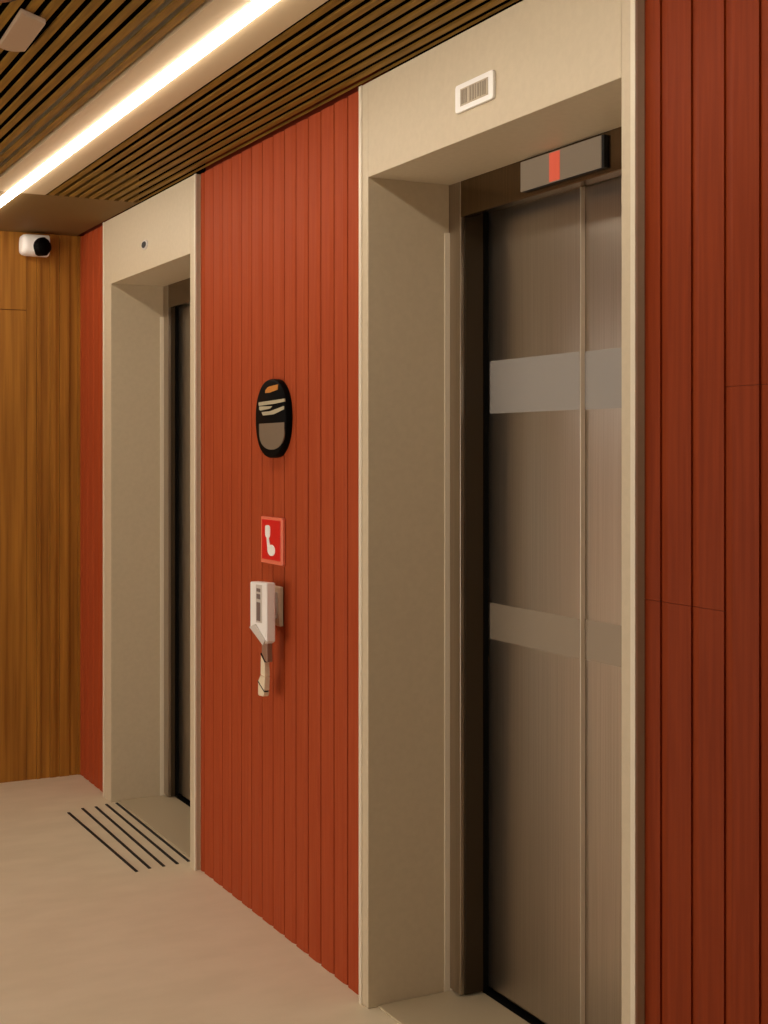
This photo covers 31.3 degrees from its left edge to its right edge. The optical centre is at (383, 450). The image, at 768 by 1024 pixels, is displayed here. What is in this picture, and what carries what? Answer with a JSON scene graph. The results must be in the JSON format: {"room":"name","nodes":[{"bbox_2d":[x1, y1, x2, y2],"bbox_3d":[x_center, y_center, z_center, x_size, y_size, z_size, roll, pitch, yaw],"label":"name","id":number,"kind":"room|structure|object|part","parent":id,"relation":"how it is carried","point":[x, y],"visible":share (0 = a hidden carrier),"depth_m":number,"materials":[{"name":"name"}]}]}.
{"room":"elevator lobby","nodes":[
{"label":"elevator lobby","id":0,"kind":"room"},
{"bbox_2d":[0,231,83,782],"bbox_3d":[-2.785,0.224,5.593,4.000,2.505,0.106,0,0,-27],"label":"wall","id":1,"kind":"structure","parent":0,"point":[40,296],"depth_m":6.17,"materials":[{"name":"brown wood"}]},
{"bbox_2d":[19,234,50,256],"bbox_3d":[-1.551,-0.915,6.106,0.129,0.096,0.127,0,0,-27],"label":"security camera","id":2,"kind":"object","parent":1,"relation":"attached to","point":[34,245],"visible":1,"depth_m":6.07,"materials":[{"name":"white plastic"}]},
{"bbox_2d":[0,775,451,1023],"bbox_3d":[-0.948,1.536,2.155,4.300,0.120,7.900,0,0,-27],"label":"floor","id":3,"kind":"structure","parent":0,"point":[86,937],"depth_m":4.15,"materials":[{"name":"beige tile"}]},
{"bbox_2d":[67,812,137,871],"bbox_3d":[-1.077,1.474,5.203,0.011,0.003,0.890,0,0,-28],"label":"strip","id":4,"kind":"object","parent":3,"relation":"on","point":[69,813],"visible":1,"depth_m":5.16,"materials":[{"name":"black rubber"}]},
{"bbox_2d":[81,808,150,868],"bbox_3d":[-1.036,1.474,5.255,0.011,0.003,0.915,0,0,-27],"label":"strip","id":5,"kind":"object","parent":3,"relation":"on","point":[83,809],"visible":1,"depth_m":5.20,"materials":[{"name":"black"}]},
{"bbox_2d":[95,806,164,866],"bbox_3d":[-0.988,1.474,5.280,0.011,0.003,0.915,0,0,-27],"label":"strip","id":6,"kind":"object","parent":3,"relation":"on","point":[96,807],"visible":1,"depth_m":5.23,"materials":[{"name":"black"}]},
{"bbox_2d":[105,804,178,863],"bbox_3d":[-0.949,1.474,5.314,0.011,0.003,0.930,0,0,-27],"label":"strip","id":7,"kind":"object","parent":3,"relation":"on","point":[107,805],"visible":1,"depth_m":5.26,"materials":[{"name":"black"}]},
{"bbox_2d":[103,174,200,870],"bbox_3d":[-0.784,0.224,5.417,0.341,2.505,1.170,0,0,-27],"label":"elevator","id":8,"kind":"object","parent":3,"relation":"on","point":[152,249],"visible":0.6,"depth_m":5.79,"materials":[{"name":"beige stone"},{"name":"dark metal"}]},
{"bbox_3d":[-1.195,0.251,5.853,0.007,2.451,0.017,0,0,-27],"label":"edge trim","id":9,"kind":"part","parent":8,"relation":"part of","materials":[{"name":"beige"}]},
{"bbox_2d":[141,240,147,249],"bbox_3d":[-0.932,-0.803,5.342,0.007,0.037,0.078,0,0,-27],"label":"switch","id":10,"kind":"object","parent":8,"relation":"attached to","point":[144,243],"depth_m":5.33,"materials":[{"name":"black"}]},
{"bbox_3d":[-0.948,0.452,5.859,0.017,2.048,0.005,0,0,-27],"label":"edge trim","id":11,"kind":"part","parent":8,"relation":"part of","materials":[{"name":"beige"}]},
{"bbox_3d":[-0.770,0.405,5.644,0.012,2.094,0.436,0,0,-27],"label":"door","id":12,"kind":"part","parent":8,"relation":"part of","materials":[{"name":"metal"}]},
{"bbox_3d":[-0.664,0.251,4.829,0.007,2.451,0.015,0,0,-27],"label":"edge trim","id":13,"kind":"part","parent":8,"relation":"part of","materials":[{"name":"beige"}]},
{"bbox_2d":[116,802,189,861],"bbox_3d":[-0.911,1.474,5.340,0.011,0.003,0.920,0,0,-27],"label":"strip","id":14,"kind":"object","parent":3,"relation":"on","point":[117,803],"visible":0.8,"depth_m":5.28,"materials":[{"name":"black"}]},
{"bbox_2d":[359,0,644,1023],"bbox_3d":[0.381,0.224,3.236,0.396,2.505,1.189,0,0,-27],"label":"elevator","id":15,"kind":"object","parent":3,"relation":"on","point":[502,238],"visible":0.82,"depth_m":3.58,"materials":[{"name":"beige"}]},
{"bbox_3d":[-0.061,0.251,3.666,0.007,2.451,0.017,0,0,-27],"label":"edge trim","id":16,"kind":"part","parent":15,"relation":"part of","materials":[{"name":"beige"}]},
{"bbox_3d":[0.172,0.441,3.738,0.017,2.070,0.005,0,0,-27],"label":"edge trim","id":17,"kind":"part","parent":15,"relation":"part of","materials":[{"name":"beige"}]},
{"bbox_2d":[455,70,495,113],"bbox_3d":[0.207,-0.820,3.136,0.010,0.065,0.167,0,0,-27],"label":"plate","id":18,"kind":"object","parent":15,"relation":"attached to","point":[481,89],"visible":1,"depth_m":3.12,"materials":[{"name":"white plastic"}]},
{"bbox_3d":[0.205,-0.820,3.132,0.002,0.040,0.121,0,0,-27],"label":"panel","id":19,"kind":"part","parent":18,"relation":"part of","materials":[{"name":"beige"}]},
{"bbox_3d":[0.385,0.394,3.542,0.012,2.116,0.435,0,0,-27],"label":"door","id":20,"kind":"part","parent":15,"relation":"part of","materials":[{"name":"metal"}]},
{"bbox_3d":[0.618,0.394,3.118,0.012,2.116,0.564,0,0,-27],"label":"door","id":21,"kind":"part","parent":15,"relation":"part of","materials":[{"name":"metal"}]},
{"bbox_3d":[0.478,0.251,2.625,0.007,2.451,0.015,0,0,-27],"label":"edge trim","id":22,"kind":"part","parent":15,"relation":"part of","materials":[{"name":"beige"}]},
{"bbox_2d":[0,0,522,235],"bbox_3d":[-0.948,-1.079,2.155,4.300,0.201,7.900,0,0,-27],"label":"ceiling","id":23,"kind":"structure","parent":0,"point":[89,57],"depth_m":3.72,"materials":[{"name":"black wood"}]},
{"bbox_2d":[0,0,15,2],"bbox_3d":[-0.827,-0.974,2.939,0.086,0.010,0.086,0,0,-27],"label":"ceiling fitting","id":24,"kind":"object","parent":23,"relation":"attached to","point":[1,1],"visible":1,"depth_m":2.96,"materials":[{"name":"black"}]},
{"bbox_2d":[0,8,45,51],"bbox_3d":[-0.838,-0.973,3.181,0.067,0.013,0.305,0,0,-25],"label":"ceiling fitting","id":25,"kind":"object","parent":23,"relation":"attached to","point":[25,26],"visible":1,"depth_m":3.16,"materials":[{"name":"beige plastic"}]},
{"bbox_2d":[0,0,278,206],"bbox_3d":[-0.670,-0.982,3.775,0.042,0.034,4.932,0,0,-27],"label":"recessed light","id":26,"kind":"object","parent":23,"relation":"in","point":[256,7],"visible":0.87,"depth_m":3.65,"materials":[{"name":"white plastic"}]},
{"bbox_2d":[80,0,767,1023],"bbox_3d":[0.459,0.224,2.828,0.118,2.505,7.800,0,0,-27],"label":"wall","id":27,"kind":"structure","parent":0,"point":[706,61],"depth_m":3.74,"materials":[{"name":"red wood"}]},
{"bbox_2d":[250,581,282,696],"bbox_3d":[-0.351,0.572,4.176,0.080,0.353,0.132,0,0,-27],"label":"wall phone","id":28,"kind":"object","parent":27,"relation":"attached to","point":[266,598],"visible":1,"depth_m":4.15,"materials":[{"name":"beige plastic"}]},
{"bbox_2d":[256,602,259,620],"bbox_3d":[-0.380,0.486,4.153,0.002,0.056,0.028,0,0,-27],"label":"grille","id":29,"kind":"object","parent":28,"relation":"attached to","point":[257,603],"depth_m":4.15,"materials":[{"name":"grey plastic"}]},
{"bbox_3d":[-0.378,0.463,4.153,0.002,0.117,0.046,0,0,-27],"label":"panel","id":30,"kind":"part","parent":28,"relation":"part of","materials":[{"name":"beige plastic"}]},
{"bbox_3d":[-0.327,0.474,4.203,0.014,0.120,0.066,0,0,-27],"label":"plate","id":31,"kind":"part","parent":28,"relation":"part of","materials":[{"name":"beige plastic"}]},
{"bbox_2d":[261,516,284,565],"bbox_3d":[-0.344,0.277,4.234,0.015,0.145,0.172,0,0,-27],"label":"sign","id":32,"kind":"object","parent":27,"relation":"attached to","point":[272,528],"visible":1,"depth_m":4.21,"materials":[{"name":"red plastic"}]},
{"bbox_2d":[256,379,292,457],"bbox_3d":[-0.341,-0.100,4.217,0.024,0.242,0.242,0,0,-27],"label":"panel","id":33,"kind":"object","parent":27,"relation":"attached to","point":[274,415],"visible":1,"depth_m":4.18,"materials":[{"name":"black plastic"}]}
]}

